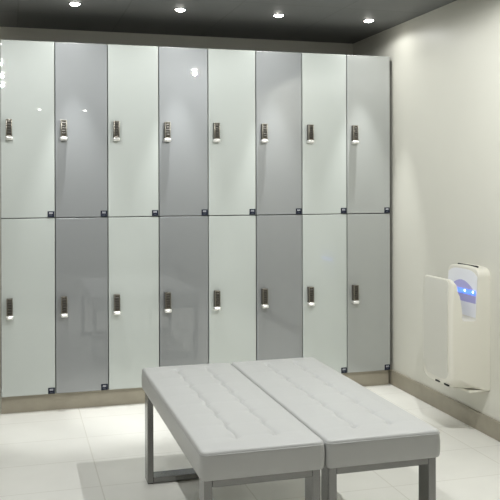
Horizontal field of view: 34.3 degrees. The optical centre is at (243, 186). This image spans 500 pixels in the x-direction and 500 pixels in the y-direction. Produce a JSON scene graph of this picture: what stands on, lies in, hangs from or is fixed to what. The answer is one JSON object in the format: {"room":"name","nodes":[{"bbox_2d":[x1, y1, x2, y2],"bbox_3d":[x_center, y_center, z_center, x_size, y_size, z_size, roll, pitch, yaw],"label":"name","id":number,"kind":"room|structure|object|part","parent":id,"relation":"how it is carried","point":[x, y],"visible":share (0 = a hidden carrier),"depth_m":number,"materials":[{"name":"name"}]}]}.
{"room":"changing room","nodes":[
{"label":"changing room","id":0,"kind":"room"},
{"bbox_2d":[0,27,352,387],"bbox_3d":[-1.303,0.129,5.308,4.325,2.306,0.120,0,0,-16],"label":"wall","id":1,"kind":"structure","parent":0,"point":[6,33],"depth_m":5.44,"materials":[{"name":"paint"}]},
{"bbox_2d":[0,0,455,43],"bbox_3d":[-0.170,-1.064,1.278,4.565,0.100,8.487,0,0,-16],"label":"ceiling","id":2,"kind":"structure","parent":0,"point":[332,21],"depth_m":4.88,"materials":[{"name":"paint"}]},
{"bbox_2d":[68,2,81,5],"bbox_3d":[-0.938,-1.016,4.522,0.076,0.012,0.076,0,0,-16],"label":"recessed light","id":3,"kind":"object","parent":2,"relation":"in","point":[69,3],"visible":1,"depth_m":4.51,"materials":[{"name":"white"}]},
{"bbox_2d":[174,8,186,11],"bbox_3d":[-0.363,-1.018,4.684,0.076,0.012,0.076,0,0,-16],"label":"recessed light","id":4,"kind":"object","parent":2,"relation":"in","point":[176,9],"visible":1,"depth_m":4.67,"materials":[{"name":"white"}]},
{"bbox_2d":[272,14,284,16],"bbox_3d":[0.212,-1.020,4.847,0.076,0.012,0.076,0,0,-16],"label":"recessed light","id":5,"kind":"object","parent":2,"relation":"in","point":[274,15],"visible":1,"depth_m":4.83,"materials":[{"name":"white"}]},
{"bbox_2d":[362,19,374,21],"bbox_3d":[0.775,-1.022,5.006,0.076,0.012,0.076,0,0,-16],"label":"recessed light","id":6,"kind":"object","parent":2,"relation":"in","point":[365,20],"visible":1,"depth_m":4.99,"materials":[{"name":"white"}]},
{"bbox_2d":[0,384,499,499],"bbox_3d":[-0.163,1.342,1.286,4.565,0.100,8.487,0,0,-16],"label":"floor","id":7,"kind":"structure","parent":0,"point":[88,453],"depth_m":3.75,"materials":[{"name":"tile"}]},
{"bbox_2d":[1,218,54,396],"bbox_3d":[-1.287,0.681,4.844,0.299,1.008,0.610,0,0,-16],"label":"locker","id":8,"kind":"object","parent":7,"relation":"on","point":[27,244],"visible":1,"depth_m":4.60,"materials":[{"name":"grey laminate"}]},
{"bbox_2d":[0,40,54,217],"bbox_3d":[-1.290,-0.327,4.841,0.299,1.008,0.610,0,0,-16],"label":"locker","id":9,"kind":"object","parent":8,"relation":"on","point":[27,106],"visible":1,"depth_m":4.59,"materials":[{"name":"grey laminate"}]},
{"bbox_3d":[-1.312,-0.274,4.545,0.040,0.020,0.051,0,0,-16],"label":"turn knob","id":10,"kind":"part","parent":9,"relation":"part of","materials":[{"name":"silver metal"}]},
{"bbox_3d":[-1.097,0.156,4.630,0.038,0.035,0.004,0,0,-16],"label":"number plate","id":11,"kind":"part","parent":9,"relation":"part of","materials":[{"name":"black plastic"}]},
{"bbox_3d":[-1.095,1.165,4.633,0.038,0.035,0.004,0,0,-16],"label":"number plate","id":12,"kind":"part","parent":8,"relation":"part of","materials":[{"name":"black plastic"}]},
{"bbox_2d":[55,217,107,392],"bbox_3d":[-0.999,0.680,4.926,0.299,1.008,0.610,0,0,-16],"label":"locker","id":13,"kind":"object","parent":7,"relation":"on","point":[81,243],"visible":1,"depth_m":4.68,"materials":[{"name":"grey laminate"}]},
{"bbox_2d":[54,42,107,217],"bbox_3d":[-1.001,-0.328,4.923,0.299,1.008,0.610,0,0,-16],"label":"locker","id":14,"kind":"object","parent":13,"relation":"on","point":[80,69],"visible":1,"depth_m":4.68,"materials":[{"name":"grey laminate"}]},
{"bbox_3d":[-0.809,0.155,4.712,0.038,0.035,0.004,0,0,-16],"label":"number plate","id":15,"kind":"part","parent":14,"relation":"part of","materials":[{"name":"black plastic"}]},
{"bbox_3d":[-0.806,1.164,4.715,0.038,0.035,0.004,0,0,-16],"label":"number plate","id":16,"kind":"part","parent":13,"relation":"part of","materials":[{"name":"black plastic"}]},
{"bbox_2d":[108,216,158,389],"bbox_3d":[-0.710,0.679,5.007,0.299,1.008,0.610,0,0,-16],"label":"locker","id":17,"kind":"object","parent":7,"relation":"on","point":[133,242],"visible":0.81,"depth_m":4.76,"materials":[{"name":"grey laminate"}]},
{"bbox_2d":[107,44,158,216],"bbox_3d":[-0.713,-0.329,5.004,0.299,1.008,0.610,0,0,-16],"label":"locker","id":18,"kind":"object","parent":17,"relation":"on","point":[132,70],"visible":1,"depth_m":4.76,"materials":[{"name":"grey laminate"}]},
{"bbox_3d":[-0.520,0.154,4.793,0.038,0.035,0.004,0,0,-16],"label":"number plate","id":19,"kind":"part","parent":18,"relation":"part of","materials":[{"name":"black plastic"}]},
{"bbox_2d":[158,216,207,366],"bbox_3d":[-0.421,0.678,5.089,0.299,1.008,0.610,0,0,-16],"label":"locker","id":20,"kind":"object","parent":7,"relation":"on","point":[183,240],"visible":0.8,"depth_m":4.84,"materials":[{"name":"grey laminate"}]},
{"bbox_3d":[-0.443,0.732,4.792,0.040,0.020,0.051,0,0,-16],"label":"turn knob","id":21,"kind":"part","parent":20,"relation":"part of","materials":[{"name":"silver metal"}]},
{"bbox_2d":[158,47,207,215],"bbox_3d":[-0.424,-0.330,5.086,0.299,1.008,0.610,0,0,-16],"label":"locker","id":22,"kind":"object","parent":20,"relation":"on","point":[182,72],"visible":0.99,"depth_m":4.84,"materials":[{"name":"grey laminate"}]},
{"bbox_3d":[-0.231,0.153,4.875,0.038,0.035,0.004,0,0,-16],"label":"number plate","id":23,"kind":"part","parent":22,"relation":"part of","materials":[{"name":"black plastic"}]},
{"bbox_2d":[1,370,388,413],"bbox_3d":[-0.287,1.231,5.169,2.399,0.098,0.531,0,0,-16],"label":"plinth","id":24,"kind":"object","parent":7,"relation":"on","point":[57,401],"visible":0.29,"depth_m":4.72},
{"bbox_2d":[208,215,255,363],"bbox_3d":[-0.133,0.677,5.170,0.299,1.008,0.610,0,0,-16],"label":"locker","id":25,"kind":"object","parent":7,"relation":"on","point":[231,238],"visible":0.76,"depth_m":4.92,"materials":[{"name":"grey laminate"}]},
{"bbox_2d":[207,49,255,215],"bbox_3d":[-0.135,-0.331,5.167,0.299,1.008,0.610,0,0,-16],"label":"locker","id":26,"kind":"object","parent":25,"relation":"on","point":[231,73],"visible":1,"depth_m":4.92,"materials":[{"name":"grey laminate"}]},
{"bbox_3d":[0.057,0.152,4.956,0.038,0.035,0.004,0,0,-16],"label":"number plate","id":27,"kind":"part","parent":26,"relation":"part of","materials":[{"name":"black plastic"}]},
{"bbox_2d":[142,363,324,499],"bbox_3d":[-0.094,1.039,3.063,0.406,0.495,1.191,0,0,-16],"label":"bench","id":28,"kind":"object","parent":7,"relation":"on","point":[229,430],"visible":1,"depth_m":2.72,"materials":[{"name":"grey leather"}]},
{"bbox_3d":[-0.410,1.084,3.537,0.026,0.394,0.072,0,0,-16],"label":"leg","id":29,"kind":"part","parent":28,"relation":"part of","materials":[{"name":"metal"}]},
{"bbox_3d":[-0.115,1.087,2.493,0.026,0.394,0.072,0,0,-16],"label":"leg","id":30,"kind":"part","parent":28,"relation":"part of","materials":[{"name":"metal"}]},
{"bbox_3d":[0.053,0.901,2.540,0.324,0.024,0.072,0,0,-16],"label":"cross rail","id":31,"kind":"part","parent":28,"relation":"part of","materials":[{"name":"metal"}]},
{"bbox_3d":[0.222,1.085,2.588,0.026,0.394,0.072,0,0,-16],"label":"leg","id":32,"kind":"part","parent":28,"relation":"part of","materials":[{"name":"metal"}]},
{"bbox_2d":[255,214,301,359],"bbox_3d":[0.156,0.676,5.252,0.299,1.008,0.610,0,0,-16],"label":"locker","id":33,"kind":"object","parent":7,"relation":"on","point":[278,237],"visible":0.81,"depth_m":5.01,"materials":[{"name":"grey laminate"}]},
{"bbox_2d":[255,51,301,214],"bbox_3d":[0.153,-0.332,5.249,0.299,1.008,0.610,0,0,-16],"label":"locker","id":34,"kind":"object","parent":33,"relation":"on","point":[278,91],"visible":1,"depth_m":5.00,"materials":[{"name":"grey laminate"}]},
{"bbox_2d":[301,214,346,372],"bbox_3d":[0.445,0.675,5.333,0.299,1.008,0.610,0,0,-16],"label":"locker","id":35,"kind":"object","parent":7,"relation":"on","point":[324,236],"visible":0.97,"depth_m":5.09,"materials":[{"name":"grey laminate"}]},
{"bbox_2d":[301,53,346,213],"bbox_3d":[0.442,-0.333,5.330,0.299,1.008,0.610,0,0,-16],"label":"locker","id":36,"kind":"object","parent":35,"relation":"on","point":[323,76],"visible":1,"depth_m":5.08,"materials":[{"name":"grey laminate"}]},
{"bbox_3d":[0.638,1.159,5.123,0.038,0.035,0.004,0,0,-16],"label":"number plate","id":37,"kind":"part","parent":35,"relation":"part of","materials":[{"name":"black plastic"}]},
{"bbox_2d":[231,357,439,499],"bbox_3d":[0.297,1.037,3.173,0.406,0.495,1.191,0,0,-16],"label":"bench","id":38,"kind":"object","parent":7,"relation":"on","point":[360,430],"visible":0.94,"depth_m":2.73,"materials":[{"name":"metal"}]},
{"bbox_3d":[0.276,1.085,2.604,0.026,0.394,0.072,0,0,-16],"label":"leg","id":39,"kind":"part","parent":38,"relation":"part of","materials":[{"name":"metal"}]},
{"bbox_3d":[0.444,0.899,2.651,0.324,0.024,0.072,0,0,-16],"label":"cross rail","id":40,"kind":"part","parent":38,"relation":"part of","materials":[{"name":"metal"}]},
{"bbox_3d":[0.613,1.084,2.699,0.026,0.394,0.072,0,0,-16],"label":"leg","id":41,"kind":"part","parent":38,"relation":"part of","materials":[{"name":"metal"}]},
{"bbox_2d":[346,213,389,372],"bbox_3d":[0.734,0.674,5.415,0.299,1.008,0.610,0,0,-16],"label":"locker","id":42,"kind":"object","parent":7,"relation":"on","point":[368,234],"visible":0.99,"depth_m":5.17,"materials":[{"name":"grey laminate"}]},
{"bbox_2d":[346,55,389,213],"bbox_3d":[0.731,-0.334,5.412,0.299,1.008,0.610,0,0,-16],"label":"locker","id":43,"kind":"object","parent":42,"relation":"on","point":[367,77],"visible":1,"depth_m":5.16,"materials":[{"name":"grey laminate"}]},
{"bbox_3d":[0.923,0.149,5.201,0.038,0.035,0.004,0,0,-16],"label":"number plate","id":44,"kind":"part","parent":43,"relation":"part of","materials":[{"name":"black plastic"}]},
{"bbox_2d":[353,0,499,421],"bbox_3d":[1.956,0.131,1.944,0.120,2.306,8.367,0,0,-16],"label":"wall","id":45,"kind":"structure","parent":0,"point":[445,60],"depth_m":4.64,"materials":[{"name":"paint"}]},
{"bbox_2d":[389,369,499,441],"bbox_3d":[1.912,1.236,1.872,0.012,0.097,8.247,0,0,-16],"label":"baseboard","id":46,"kind":"structure","parent":45,"relation":"attached to","point":[479,421],"depth_m":4.55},
{"bbox_2d":[423,263,489,392],"bbox_3d":[1.116,0.732,4.277,0.235,0.644,0.300,0,0,-16],"label":"dryer","id":47,"kind":"object","parent":45,"relation":"attached to","point":[456,309],"visible":1,"depth_m":4.16,"materials":[{"name":"white plastic"}]},
{"bbox_3d":[1.155,0.550,4.285,0.013,0.239,0.285,0,0,-16],"label":"panel","id":48,"kind":"part","parent":47,"relation":"part of","materials":[{"name":"white"}]},
{"bbox_2d":[459,388,488,392],"bbox_3d":[1.172,1.047,4.294,0.119,0.013,0.288,0,0,-16],"label":"drip tray","id":49,"kind":"object","parent":47,"relation":"on","point":[470,390],"depth_m":4.16,"materials":[{"name":"white plastic"}]}
]}

